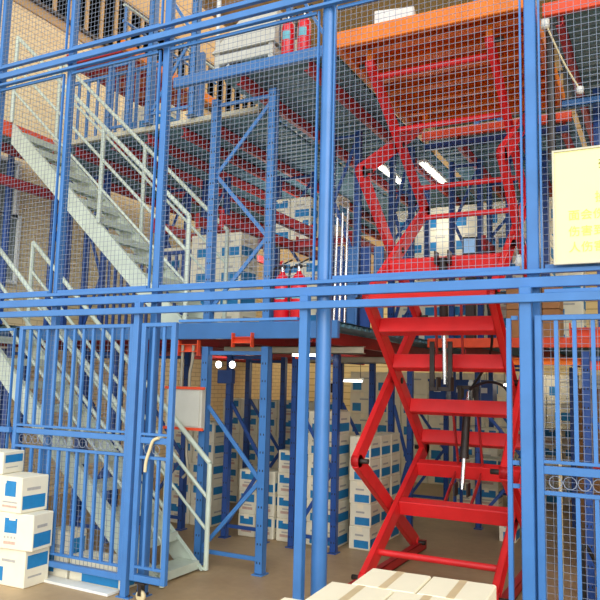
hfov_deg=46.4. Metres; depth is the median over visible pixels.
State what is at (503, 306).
carton
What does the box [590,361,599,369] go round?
beam
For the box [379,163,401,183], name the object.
fluorescent light
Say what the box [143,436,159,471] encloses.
hose
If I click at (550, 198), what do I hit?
carton
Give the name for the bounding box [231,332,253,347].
beam
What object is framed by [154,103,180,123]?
carton
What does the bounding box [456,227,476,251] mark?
carton
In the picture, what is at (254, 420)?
carton
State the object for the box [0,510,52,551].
carton
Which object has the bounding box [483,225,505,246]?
carton
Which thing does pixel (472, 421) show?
carton
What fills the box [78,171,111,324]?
frame
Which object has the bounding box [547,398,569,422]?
carton
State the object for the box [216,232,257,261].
carton
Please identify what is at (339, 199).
carton
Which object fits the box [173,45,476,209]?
deck
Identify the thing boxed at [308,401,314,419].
carton
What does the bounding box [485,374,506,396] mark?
carton
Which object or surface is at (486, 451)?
carton
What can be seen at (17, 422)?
gate
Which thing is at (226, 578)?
floor
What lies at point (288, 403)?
carton
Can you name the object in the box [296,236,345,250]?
beam
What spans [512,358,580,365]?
beam
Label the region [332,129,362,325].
frame
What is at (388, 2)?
ceiling
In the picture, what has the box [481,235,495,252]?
beam
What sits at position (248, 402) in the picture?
frame
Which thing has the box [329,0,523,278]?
mesh panel
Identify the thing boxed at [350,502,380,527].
carton
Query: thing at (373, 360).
cross beam
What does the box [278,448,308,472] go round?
carton
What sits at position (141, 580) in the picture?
gate
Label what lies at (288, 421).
carton
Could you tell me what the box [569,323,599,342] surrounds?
beam
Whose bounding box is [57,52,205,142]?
railing
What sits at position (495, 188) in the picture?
deck
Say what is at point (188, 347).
beam
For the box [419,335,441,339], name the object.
carton
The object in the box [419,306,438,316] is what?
carton
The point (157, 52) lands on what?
mesh panel
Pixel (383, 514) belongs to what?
carton
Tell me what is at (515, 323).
carton
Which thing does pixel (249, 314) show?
carton
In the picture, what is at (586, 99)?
cross beam
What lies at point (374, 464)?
carton
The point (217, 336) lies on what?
deck
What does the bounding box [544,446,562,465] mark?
carton
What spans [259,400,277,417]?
carton
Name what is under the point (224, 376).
emergency light
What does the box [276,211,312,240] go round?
beam
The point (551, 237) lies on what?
carton
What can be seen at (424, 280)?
carton
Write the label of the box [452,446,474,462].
carton
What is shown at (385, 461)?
carton
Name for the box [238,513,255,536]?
carton
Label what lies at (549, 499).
carton
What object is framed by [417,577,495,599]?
carton
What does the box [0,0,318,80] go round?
fence rail
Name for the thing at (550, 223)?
carton
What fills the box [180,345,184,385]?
conduit
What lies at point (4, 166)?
window
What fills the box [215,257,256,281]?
carton
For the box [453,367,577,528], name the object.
shelving unit
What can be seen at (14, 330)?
mesh panel
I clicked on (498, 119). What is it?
frame
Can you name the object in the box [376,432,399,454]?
carton
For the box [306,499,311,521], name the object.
carton
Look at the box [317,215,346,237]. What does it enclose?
carton
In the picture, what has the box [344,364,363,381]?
fluorescent light
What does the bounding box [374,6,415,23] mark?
ceiling light
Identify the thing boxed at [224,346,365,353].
cross beam
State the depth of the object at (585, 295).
4.56 m
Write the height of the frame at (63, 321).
2.110 m
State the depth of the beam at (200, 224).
7.65 m
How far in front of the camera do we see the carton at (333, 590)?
2.86 m
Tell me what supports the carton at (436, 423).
on the carton at (434, 450)
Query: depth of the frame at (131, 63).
8.23 m
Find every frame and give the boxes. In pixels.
[0,135,23,323]
[0,348,26,449]
[43,180,72,325]
[69,348,118,542]
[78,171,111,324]
[80,352,125,514]
[105,56,134,131]
[139,352,191,530]
[142,0,201,125]
[164,185,191,248]
[194,347,271,576]
[200,87,279,322]
[200,177,230,234]
[218,354,272,542]
[242,357,287,467]
[273,171,315,314]
[285,4,322,128]
[285,354,340,554]
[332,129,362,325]
[340,363,375,516]
[387,190,429,337]
[388,146,415,337]
[388,369,413,526]
[413,414,448,500]
[449,159,483,337]
[473,0,502,124]
[473,365,520,529]
[487,181,540,337]
[488,369,519,495]
[505,150,549,310]
[581,351,599,599]
[592,88,599,326]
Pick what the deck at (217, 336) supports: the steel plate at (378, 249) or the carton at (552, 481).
the steel plate at (378, 249)
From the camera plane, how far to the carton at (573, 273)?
8.73 m
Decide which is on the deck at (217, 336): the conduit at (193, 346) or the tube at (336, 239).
the tube at (336, 239)
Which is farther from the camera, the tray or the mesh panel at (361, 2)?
the tray
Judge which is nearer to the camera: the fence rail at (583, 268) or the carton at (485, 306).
the fence rail at (583, 268)
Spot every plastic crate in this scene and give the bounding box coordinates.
[428,379,450,399]
[451,379,472,399]
[474,380,496,400]
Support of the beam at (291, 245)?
attached to the frame at (268, 270)
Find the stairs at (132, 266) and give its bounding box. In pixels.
[10,36,229,322]
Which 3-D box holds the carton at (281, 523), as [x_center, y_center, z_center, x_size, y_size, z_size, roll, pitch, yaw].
[-0.080,2.335,7.175,0.216,0.226,0.302,-2,-7,27]
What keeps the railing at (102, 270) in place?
on the deck at (217, 336)
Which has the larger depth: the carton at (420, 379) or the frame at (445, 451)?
the carton at (420, 379)
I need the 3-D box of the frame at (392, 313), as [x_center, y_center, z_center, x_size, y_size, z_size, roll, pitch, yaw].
[1.114,-0.645,7.676,0.310,2.110,0.110,-2,-8,27]
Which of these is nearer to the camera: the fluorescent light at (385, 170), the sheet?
the sheet
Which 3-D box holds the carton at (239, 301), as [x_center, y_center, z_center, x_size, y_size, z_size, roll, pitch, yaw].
[-0.723,-0.029,7.861,0.331,0.281,0.362,-2,-8,27]
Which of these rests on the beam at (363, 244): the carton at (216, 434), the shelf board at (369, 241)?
the shelf board at (369, 241)
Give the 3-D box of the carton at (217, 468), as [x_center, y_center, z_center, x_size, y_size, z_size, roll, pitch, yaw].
[-1.026,1.941,7.888,0.281,0.226,0.302,-2,-8,27]
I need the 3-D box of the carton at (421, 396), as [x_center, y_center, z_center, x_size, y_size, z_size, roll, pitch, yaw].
[1.980,1.775,11.851,0.461,0.361,0.302,-2,-7,27]
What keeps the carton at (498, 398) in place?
on the carton at (502, 424)
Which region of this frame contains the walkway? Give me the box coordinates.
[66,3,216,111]
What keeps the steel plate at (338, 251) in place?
on the deck at (217, 336)
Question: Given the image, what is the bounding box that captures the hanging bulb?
[515,177,521,266]
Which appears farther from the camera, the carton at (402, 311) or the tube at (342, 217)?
the carton at (402, 311)
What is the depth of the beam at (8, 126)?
7.99 m
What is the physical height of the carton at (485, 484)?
0.261 m
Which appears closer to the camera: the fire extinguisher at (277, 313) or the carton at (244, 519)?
the fire extinguisher at (277, 313)
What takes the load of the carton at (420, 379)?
on the carton
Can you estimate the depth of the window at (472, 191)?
14.33 m
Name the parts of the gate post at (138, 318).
plate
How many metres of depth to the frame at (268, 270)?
6.32 m
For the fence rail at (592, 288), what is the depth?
3.97 m
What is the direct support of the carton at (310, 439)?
on the carton at (310, 457)
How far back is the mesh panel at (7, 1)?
6.43 m
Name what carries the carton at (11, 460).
on the carton at (21, 492)
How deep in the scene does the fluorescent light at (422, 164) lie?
8.49 m
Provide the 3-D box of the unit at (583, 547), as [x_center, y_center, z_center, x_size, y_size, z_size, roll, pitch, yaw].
[2.030,1.857,4.596,0.689,0.680,0.413,-2,-8,27]
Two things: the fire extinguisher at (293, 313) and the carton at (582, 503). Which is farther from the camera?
the carton at (582, 503)
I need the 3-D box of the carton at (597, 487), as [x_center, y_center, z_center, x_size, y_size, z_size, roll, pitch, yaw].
[3.629,2.223,8.604,0.400,0.320,0.350,-2,-7,26]
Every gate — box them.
[11,324,133,580]
[129,322,178,599]
[534,314,599,599]
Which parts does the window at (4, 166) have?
pane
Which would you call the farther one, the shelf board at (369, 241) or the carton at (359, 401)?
the carton at (359, 401)
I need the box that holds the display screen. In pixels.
[462,237,477,254]
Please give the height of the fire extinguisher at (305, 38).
0.455 m
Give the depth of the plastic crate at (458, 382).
8.88 m
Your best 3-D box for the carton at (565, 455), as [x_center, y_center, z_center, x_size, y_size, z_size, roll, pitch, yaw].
[3.861,2.195,9.795,0.301,0.261,0.302,-2,-8,28]
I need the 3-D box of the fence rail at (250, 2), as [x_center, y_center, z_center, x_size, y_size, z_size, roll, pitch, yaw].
[-0.212,-2.246,5.198,7.400,0.022,0.040,-2,-8,27]
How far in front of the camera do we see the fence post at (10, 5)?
6.64 m
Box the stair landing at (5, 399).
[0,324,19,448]
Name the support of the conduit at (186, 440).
attached to the electrical box
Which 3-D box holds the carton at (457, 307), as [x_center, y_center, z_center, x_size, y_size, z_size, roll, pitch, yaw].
[1.934,0.074,8.443,0.302,0.301,0.362,-2,-8,28]
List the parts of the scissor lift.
frame, piston rod, platform frame, piston rod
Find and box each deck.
[0,320,464,364]
[50,106,406,240]
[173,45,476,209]
[422,110,581,202]
[427,337,599,367]
[542,0,599,145]
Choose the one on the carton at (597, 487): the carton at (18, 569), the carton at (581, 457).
the carton at (581, 457)
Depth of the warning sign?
3.98 m
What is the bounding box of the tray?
[215,44,280,66]
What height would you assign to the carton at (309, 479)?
0.219 m
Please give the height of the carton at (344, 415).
0.219 m
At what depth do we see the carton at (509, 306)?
7.30 m
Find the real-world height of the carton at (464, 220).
0.321 m
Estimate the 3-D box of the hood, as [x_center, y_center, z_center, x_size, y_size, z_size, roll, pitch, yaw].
[-0.391,-2.466,6.710,0.675,0.360,0.600,-2,-8,27]
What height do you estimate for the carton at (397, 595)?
0.249 m
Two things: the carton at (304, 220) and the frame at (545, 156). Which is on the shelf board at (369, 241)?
the carton at (304, 220)
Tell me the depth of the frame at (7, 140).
8.54 m
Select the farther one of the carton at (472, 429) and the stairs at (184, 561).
the carton at (472, 429)
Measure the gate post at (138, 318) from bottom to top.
2.180 m
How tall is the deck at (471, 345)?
0.170 m
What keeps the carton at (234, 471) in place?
on the carton at (233, 488)
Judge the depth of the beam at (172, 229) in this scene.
8.18 m
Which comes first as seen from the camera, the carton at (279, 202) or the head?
the head
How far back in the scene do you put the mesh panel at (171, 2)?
5.57 m
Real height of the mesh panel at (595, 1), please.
1.950 m
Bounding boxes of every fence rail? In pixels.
[0,0,270,71]
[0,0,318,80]
[0,0,354,87]
[0,266,599,298]
[0,426,11,432]
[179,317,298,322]
[544,287,599,292]
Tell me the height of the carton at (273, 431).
0.226 m
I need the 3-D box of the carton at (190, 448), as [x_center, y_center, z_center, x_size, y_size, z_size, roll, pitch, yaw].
[-1.267,1.726,8.054,0.281,0.226,0.302,-2,-8,28]
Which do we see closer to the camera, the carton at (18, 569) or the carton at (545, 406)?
the carton at (18, 569)
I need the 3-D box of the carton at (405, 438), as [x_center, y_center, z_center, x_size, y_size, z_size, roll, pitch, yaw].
[1.966,2.491,11.763,0.461,0.361,0.302,-2,-8,28]
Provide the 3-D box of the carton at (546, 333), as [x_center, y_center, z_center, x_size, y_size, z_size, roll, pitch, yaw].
[2.615,0.256,7.231,0.170,0.295,0.300,-2,-8,27]
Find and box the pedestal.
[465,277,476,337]
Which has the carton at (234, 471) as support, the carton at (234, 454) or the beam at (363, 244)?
the carton at (234, 454)
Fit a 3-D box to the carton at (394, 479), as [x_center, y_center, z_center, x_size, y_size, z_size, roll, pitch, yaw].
[0.921,1.965,7.474,0.221,0.216,0.282,-2,-8,28]
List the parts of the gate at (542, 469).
cross rail, cross rail, cross rail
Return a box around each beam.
[0,173,58,202]
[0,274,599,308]
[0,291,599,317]
[3,120,53,153]
[153,218,283,271]
[178,340,200,355]
[195,213,262,248]
[219,209,317,259]
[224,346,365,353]
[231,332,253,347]
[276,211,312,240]
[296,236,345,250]
[310,357,385,363]
[348,231,386,259]
[424,124,569,150]
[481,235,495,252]
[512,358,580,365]
[562,94,599,109]
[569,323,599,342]
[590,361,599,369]
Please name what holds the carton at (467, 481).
on the carton at (465, 500)
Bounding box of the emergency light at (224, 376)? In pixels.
[215,361,236,383]
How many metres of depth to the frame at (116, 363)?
7.05 m
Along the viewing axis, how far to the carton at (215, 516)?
7.75 m
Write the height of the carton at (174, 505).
0.226 m
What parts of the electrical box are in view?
cabinet door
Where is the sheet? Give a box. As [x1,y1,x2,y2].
[44,575,118,596]
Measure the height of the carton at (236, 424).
0.226 m
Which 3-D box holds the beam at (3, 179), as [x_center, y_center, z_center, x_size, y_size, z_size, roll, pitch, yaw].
[-3.340,-1.382,8.674,0.050,0.190,1.900,-2,-8,27]
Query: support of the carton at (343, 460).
on the carton at (344, 483)
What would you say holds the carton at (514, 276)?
on the carton at (503, 306)
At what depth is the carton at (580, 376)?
10.51 m
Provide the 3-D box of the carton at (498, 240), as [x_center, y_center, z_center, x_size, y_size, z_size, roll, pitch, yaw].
[2.490,-0.578,8.233,0.301,0.311,0.362,-2,-8,28]
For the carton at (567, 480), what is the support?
on the carton at (566, 500)
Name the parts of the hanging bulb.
cord, bulb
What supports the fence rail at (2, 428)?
attached to the mesh panel at (14, 330)
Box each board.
[275,236,370,248]
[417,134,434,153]
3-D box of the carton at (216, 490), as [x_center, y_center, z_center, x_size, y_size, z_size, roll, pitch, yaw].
[-1.027,2.166,7.871,0.281,0.226,0.302,-2,-7,27]
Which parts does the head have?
control panel, leg frame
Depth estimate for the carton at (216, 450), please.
7.82 m
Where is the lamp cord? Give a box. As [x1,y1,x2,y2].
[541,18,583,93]
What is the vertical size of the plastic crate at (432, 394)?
0.260 m
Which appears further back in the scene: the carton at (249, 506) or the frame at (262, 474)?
the carton at (249, 506)
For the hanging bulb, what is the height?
0.640 m
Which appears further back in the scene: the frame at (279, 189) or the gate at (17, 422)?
the frame at (279, 189)
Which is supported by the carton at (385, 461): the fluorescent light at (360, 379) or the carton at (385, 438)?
the carton at (385, 438)
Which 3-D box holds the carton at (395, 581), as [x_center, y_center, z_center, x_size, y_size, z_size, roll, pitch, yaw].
[0.401,1.351,3.062,0.279,0.249,0.294,-2,-7,24]
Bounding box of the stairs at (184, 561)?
[0,241,211,587]
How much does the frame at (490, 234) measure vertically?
2.110 m
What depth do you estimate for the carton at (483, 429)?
9.37 m
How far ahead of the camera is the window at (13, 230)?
8.93 m
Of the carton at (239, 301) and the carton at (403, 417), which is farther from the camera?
the carton at (403, 417)
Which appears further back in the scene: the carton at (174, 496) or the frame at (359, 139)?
the carton at (174, 496)
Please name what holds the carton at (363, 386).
on the carton at (359, 401)
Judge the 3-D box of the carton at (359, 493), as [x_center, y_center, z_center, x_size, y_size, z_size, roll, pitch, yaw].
[0.648,1.898,6.958,0.221,0.216,0.282,-2,-8,27]
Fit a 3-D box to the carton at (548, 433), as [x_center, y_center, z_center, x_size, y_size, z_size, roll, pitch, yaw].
[3.602,1.946,9.966,0.301,0.261,0.302,-2,-7,26]
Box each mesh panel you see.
[0,74,65,295]
[0,328,16,448]
[1,0,70,66]
[55,50,161,292]
[71,0,164,47]
[157,11,320,287]
[170,0,248,21]
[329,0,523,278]
[537,0,599,268]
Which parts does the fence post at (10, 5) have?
wire mesh panel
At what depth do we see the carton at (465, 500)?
9.40 m
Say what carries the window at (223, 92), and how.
in the wall at (218, 390)
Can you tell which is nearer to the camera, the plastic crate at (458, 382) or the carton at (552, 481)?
the plastic crate at (458, 382)
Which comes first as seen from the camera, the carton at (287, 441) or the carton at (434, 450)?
the carton at (287, 441)
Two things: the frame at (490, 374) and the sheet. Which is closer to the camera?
the sheet
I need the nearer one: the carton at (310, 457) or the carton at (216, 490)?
the carton at (310, 457)
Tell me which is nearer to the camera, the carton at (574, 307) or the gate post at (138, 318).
the gate post at (138, 318)
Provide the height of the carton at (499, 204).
0.321 m
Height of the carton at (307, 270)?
0.271 m
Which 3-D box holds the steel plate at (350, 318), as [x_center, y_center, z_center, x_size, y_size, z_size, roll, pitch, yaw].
[0.515,-0.111,6.914,0.100,0.847,0.030,-2,-8,27]
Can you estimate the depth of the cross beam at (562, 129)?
7.56 m
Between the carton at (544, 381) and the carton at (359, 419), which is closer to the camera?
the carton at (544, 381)
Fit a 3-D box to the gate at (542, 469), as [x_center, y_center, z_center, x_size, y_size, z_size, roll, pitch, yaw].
[1.870,1.016,3.665,1.205,1.905,0.047,-2,-8,27]
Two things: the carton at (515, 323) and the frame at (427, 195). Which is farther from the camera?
the frame at (427, 195)
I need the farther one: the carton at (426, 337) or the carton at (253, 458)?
the carton at (253, 458)
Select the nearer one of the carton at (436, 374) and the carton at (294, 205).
the carton at (294, 205)
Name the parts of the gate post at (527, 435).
gate stile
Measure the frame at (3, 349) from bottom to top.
1.895 m
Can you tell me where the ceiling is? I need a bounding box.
[206,0,557,72]
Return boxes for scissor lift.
[337,0,564,599]
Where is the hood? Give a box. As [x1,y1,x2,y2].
[212,10,297,55]
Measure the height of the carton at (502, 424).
0.361 m
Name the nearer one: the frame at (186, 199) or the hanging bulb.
the hanging bulb
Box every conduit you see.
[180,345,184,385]
[182,430,188,478]
[188,345,194,386]
[546,28,555,160]
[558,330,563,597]
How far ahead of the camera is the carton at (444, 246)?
9.56 m
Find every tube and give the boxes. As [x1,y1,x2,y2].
[333,218,338,319]
[338,214,343,320]
[343,208,348,322]
[354,202,359,324]
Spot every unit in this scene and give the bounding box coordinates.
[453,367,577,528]
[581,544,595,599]
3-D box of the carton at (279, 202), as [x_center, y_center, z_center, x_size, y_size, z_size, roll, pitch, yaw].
[-0.157,-1.004,8.056,0.251,0.241,0.302,-2,-8,28]
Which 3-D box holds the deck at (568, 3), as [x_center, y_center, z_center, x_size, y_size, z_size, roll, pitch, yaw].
[4.786,-1.751,7.438,3.210,0.170,6.900,-2,-8,27]
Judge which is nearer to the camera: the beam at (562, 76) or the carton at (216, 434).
the carton at (216, 434)
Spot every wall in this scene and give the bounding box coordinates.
[0,0,298,495]
[299,46,599,458]
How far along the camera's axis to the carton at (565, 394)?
10.69 m
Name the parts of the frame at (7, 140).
support post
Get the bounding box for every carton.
[0,448,23,473]
[0,471,48,513]
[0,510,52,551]
[0,547,49,588]
[48,526,86,578]
[69,550,138,590]
[120,109,133,130]
[137,106,144,127]
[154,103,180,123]
[164,247,181,269]
[170,501,190,523]
[171,481,190,502]
[172,460,191,482]
[173,440,192,461]
[174,429,192,440]
[190,259,204,282]
[190,503,221,526]
[191,235,205,259]
[191,290,203,304]
[191,462,222,484]
[191,483,221,505]
[192,442,223,463]
[193,421,224,442]
[214,311,255,321]
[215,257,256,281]
[215,287,256,303]
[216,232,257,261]
[223,398,244,415]
[223,415,239,432]
[230,468,238,485]
[230,485,237,502]
[231,450,238,467]
[232,433,239,449]
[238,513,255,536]
[239,451,257,467]
[239,466,269,491]
[239,491,256,514]
[240,399,259,416]
[240,416,257,433]
[240,433,257,451]
[258,418,276,435]
[258,435,275,452]
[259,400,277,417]
[267,516,276,539]
[268,494,277,516]
[269,468,277,493]
[270,453,275,467]
[276,199,290,215]
[276,224,290,238]
[276,436,289,453]
[276,518,306,541]
[277,400,290,418]
[277,418,290,436]
[277,471,307,495]
[277,495,306,518]
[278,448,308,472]
[282,261,303,277]
[290,197,317,220]
[290,218,317,239]
[304,260,317,284]
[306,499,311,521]
[306,522,311,544]
[306,582,392,599]
[307,285,316,309]
[307,455,312,476]
[307,477,312,499]
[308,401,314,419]
[308,432,313,454]
[309,410,331,431]
[311,310,316,320]
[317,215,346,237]
[318,194,349,219]
[327,521,347,546]
[328,476,349,500]
[328,498,349,524]
[329,433,349,455]
[329,455,348,478]
[330,411,349,433]
[349,457,379,481]
[349,524,379,550]
[350,392,368,413]
[350,413,368,434]
[350,435,380,459]
[350,479,379,504]
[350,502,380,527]
[351,372,368,392]
[352,568,430,593]
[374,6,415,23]
[375,433,390,456]
[376,372,397,393]
[376,393,400,414]
[376,414,401,432]
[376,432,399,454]
[380,455,390,478]
[380,476,389,493]
[380,507,386,522]
[387,591,451,599]
[390,473,399,496]
[390,526,398,538]
[391,453,399,475]
[395,307,406,317]
[396,209,423,233]
[396,232,423,254]
[401,394,427,415]
[401,415,428,437]
[401,437,428,459]
[401,459,427,482]
[402,372,427,394]
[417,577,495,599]
[419,279,438,281]
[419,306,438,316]
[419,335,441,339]
[428,373,442,394]
[428,395,451,417]
[428,417,452,430]
[428,476,451,484]
[429,444,451,460]
[430,206,448,230]
[430,230,448,253]
[448,305,464,316]
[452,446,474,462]
[456,204,483,228]
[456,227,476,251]
[456,373,484,381]
[456,418,484,426]
[457,426,474,431]
[457,479,474,486]
[457,486,474,503]
[481,427,501,448]
[482,448,502,464]
[482,481,502,488]
[482,487,502,506]
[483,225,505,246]
[484,201,505,226]
[484,304,486,315]
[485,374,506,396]
[485,397,506,419]
[485,419,506,432]
[496,235,517,260]
[499,523,519,542]
[500,289,505,314]
[505,261,523,277]
[506,289,518,309]
[506,310,518,337]
[516,374,545,397]
[524,233,553,261]
[542,287,562,310]
[542,309,563,337]
[544,398,546,421]
[544,427,564,446]
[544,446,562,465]
[545,465,563,485]
[546,375,578,398]
[546,484,563,503]
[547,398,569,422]
[547,422,569,427]
[549,197,552,221]
[549,221,552,235]
[556,272,585,288]
[562,301,585,322]
[563,428,570,447]
[563,447,570,466]
[564,321,586,335]
[564,476,570,485]
[564,486,571,505]
[578,388,599,414]
[578,441,599,467]
[578,477,599,494]
[579,375,599,388]
[579,415,599,441]
[580,499,594,521]
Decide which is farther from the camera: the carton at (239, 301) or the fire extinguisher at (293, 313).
the carton at (239, 301)
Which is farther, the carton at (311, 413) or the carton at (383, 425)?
the carton at (383, 425)
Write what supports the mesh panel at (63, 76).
attached to the fence post at (10, 5)
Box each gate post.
[115,302,143,599]
[292,295,310,599]
[506,286,536,599]
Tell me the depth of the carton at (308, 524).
6.94 m
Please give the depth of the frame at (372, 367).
7.96 m
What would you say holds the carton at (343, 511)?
on the carton at (343, 527)
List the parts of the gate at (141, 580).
cross rail, cross rail, cross rail, cross rail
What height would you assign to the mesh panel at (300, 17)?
1.950 m
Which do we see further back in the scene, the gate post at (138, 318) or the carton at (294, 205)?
the carton at (294, 205)
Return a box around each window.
[0,155,21,218]
[0,210,21,284]
[30,0,263,111]
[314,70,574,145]
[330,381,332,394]
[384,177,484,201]
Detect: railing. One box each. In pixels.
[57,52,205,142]
[98,250,191,323]
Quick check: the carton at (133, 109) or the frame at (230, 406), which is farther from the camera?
the carton at (133, 109)
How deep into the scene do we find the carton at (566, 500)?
9.65 m
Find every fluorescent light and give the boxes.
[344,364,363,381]
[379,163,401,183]
[417,159,447,182]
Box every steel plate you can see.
[334,246,344,321]
[346,246,356,323]
[360,246,370,327]
[374,246,383,317]
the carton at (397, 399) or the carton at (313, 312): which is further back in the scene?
the carton at (397, 399)
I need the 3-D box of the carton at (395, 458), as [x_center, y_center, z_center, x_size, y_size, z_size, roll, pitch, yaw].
[0.921,1.751,7.503,0.221,0.216,0.282,-2,-7,27]
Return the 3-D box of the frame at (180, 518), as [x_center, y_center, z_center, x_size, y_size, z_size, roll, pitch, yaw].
[-1.497,1.526,7.733,0.640,1.895,0.110,-2,-8,27]
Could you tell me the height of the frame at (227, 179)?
2.110 m
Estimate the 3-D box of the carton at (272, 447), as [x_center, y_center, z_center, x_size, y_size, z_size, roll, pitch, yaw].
[-0.363,1.884,9.207,0.271,0.226,0.302,-2,-8,28]
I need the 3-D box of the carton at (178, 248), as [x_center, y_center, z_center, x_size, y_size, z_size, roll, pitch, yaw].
[-1.534,-0.493,8.900,0.331,0.281,0.362,-2,-8,28]
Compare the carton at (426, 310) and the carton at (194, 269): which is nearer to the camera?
the carton at (194, 269)
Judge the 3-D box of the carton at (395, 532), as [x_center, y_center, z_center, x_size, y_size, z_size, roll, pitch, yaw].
[0.906,2.394,7.430,0.221,0.216,0.282,-2,-8,28]
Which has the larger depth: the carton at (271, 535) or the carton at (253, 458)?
the carton at (253, 458)
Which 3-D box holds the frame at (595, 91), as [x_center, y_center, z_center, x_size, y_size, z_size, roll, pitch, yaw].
[2.798,-0.810,5.912,0.590,2.110,0.110,-2,-8,27]
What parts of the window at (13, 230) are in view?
pane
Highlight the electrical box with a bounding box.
[163,386,205,430]
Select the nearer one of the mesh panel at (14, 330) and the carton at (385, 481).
the mesh panel at (14, 330)
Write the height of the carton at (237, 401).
0.226 m
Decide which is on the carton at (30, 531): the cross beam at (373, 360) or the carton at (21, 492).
the carton at (21, 492)
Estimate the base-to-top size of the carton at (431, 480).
0.361 m
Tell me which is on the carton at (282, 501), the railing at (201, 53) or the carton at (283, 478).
the carton at (283, 478)
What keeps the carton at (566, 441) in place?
on the carton at (565, 455)
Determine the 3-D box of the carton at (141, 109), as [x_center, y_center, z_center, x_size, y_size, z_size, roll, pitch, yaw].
[-1.906,-2.276,8.954,0.241,0.301,0.302,-2,-8,28]
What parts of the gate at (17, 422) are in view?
cross rail, cross rail, cross rail, cross rail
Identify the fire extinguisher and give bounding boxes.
[271,259,292,316]
[279,8,296,53]
[287,258,308,320]
[295,4,312,50]
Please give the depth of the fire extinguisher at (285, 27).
6.12 m
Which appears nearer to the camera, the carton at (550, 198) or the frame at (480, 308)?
the frame at (480, 308)
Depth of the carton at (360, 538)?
6.79 m
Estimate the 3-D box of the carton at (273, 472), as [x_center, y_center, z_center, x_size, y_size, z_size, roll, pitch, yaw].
[-0.283,1.894,7.337,0.206,0.226,0.302,-2,-8,28]
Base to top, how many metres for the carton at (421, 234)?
0.321 m
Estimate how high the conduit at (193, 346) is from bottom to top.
0.376 m
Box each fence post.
[0,0,11,156]
[41,0,80,500]
[133,0,175,596]
[310,0,337,595]
[523,0,541,599]
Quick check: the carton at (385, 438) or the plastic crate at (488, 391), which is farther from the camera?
the plastic crate at (488, 391)
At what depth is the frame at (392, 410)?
7.72 m
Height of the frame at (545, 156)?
2.110 m
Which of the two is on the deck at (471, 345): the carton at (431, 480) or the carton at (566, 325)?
the carton at (566, 325)
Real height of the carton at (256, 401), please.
0.226 m
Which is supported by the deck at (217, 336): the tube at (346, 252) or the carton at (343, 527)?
the tube at (346, 252)
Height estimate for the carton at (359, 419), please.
0.361 m
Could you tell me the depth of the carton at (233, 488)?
9.21 m
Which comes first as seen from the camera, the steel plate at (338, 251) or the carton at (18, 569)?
the carton at (18, 569)
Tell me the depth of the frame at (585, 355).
5.44 m
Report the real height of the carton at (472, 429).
0.261 m
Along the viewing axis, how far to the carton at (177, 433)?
7.97 m
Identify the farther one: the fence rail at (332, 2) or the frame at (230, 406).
the frame at (230, 406)
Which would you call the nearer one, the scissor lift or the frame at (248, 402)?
the scissor lift
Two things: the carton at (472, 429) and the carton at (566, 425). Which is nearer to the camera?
the carton at (472, 429)
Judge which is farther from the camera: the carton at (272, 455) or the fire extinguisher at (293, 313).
the carton at (272, 455)
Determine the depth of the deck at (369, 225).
8.88 m
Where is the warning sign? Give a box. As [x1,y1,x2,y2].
[552,145,599,265]
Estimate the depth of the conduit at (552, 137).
4.97 m
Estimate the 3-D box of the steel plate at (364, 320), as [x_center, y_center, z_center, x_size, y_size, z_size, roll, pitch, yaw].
[0.644,-0.109,6.903,0.100,0.847,0.030,-2,-8,27]
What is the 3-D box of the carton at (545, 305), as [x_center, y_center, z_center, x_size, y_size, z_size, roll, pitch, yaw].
[2.623,-0.042,7.266,0.170,0.295,0.300,-2,-8,27]
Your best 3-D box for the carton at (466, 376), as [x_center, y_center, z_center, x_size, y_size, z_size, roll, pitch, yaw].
[2.822,1.387,11.469,0.461,0.361,0.302,-2,-8,28]
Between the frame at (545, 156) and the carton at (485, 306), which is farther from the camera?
the carton at (485, 306)
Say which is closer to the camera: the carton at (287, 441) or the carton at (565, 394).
the carton at (287, 441)
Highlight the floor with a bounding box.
[0,459,596,599]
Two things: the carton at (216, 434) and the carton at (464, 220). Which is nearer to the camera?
the carton at (216, 434)
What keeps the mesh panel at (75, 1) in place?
attached to the fence post at (154, 318)
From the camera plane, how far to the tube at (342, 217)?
6.37 m
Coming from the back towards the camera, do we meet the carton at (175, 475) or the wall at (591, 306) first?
the wall at (591, 306)
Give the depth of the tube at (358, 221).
6.36 m
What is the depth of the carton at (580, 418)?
8.58 m
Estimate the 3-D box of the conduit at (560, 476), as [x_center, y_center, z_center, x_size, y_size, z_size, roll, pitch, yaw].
[1.826,1.139,4.916,0.024,1.861,0.024,-2,-8,27]
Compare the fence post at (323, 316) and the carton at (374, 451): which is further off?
the carton at (374, 451)
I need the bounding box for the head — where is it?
[212,0,297,98]

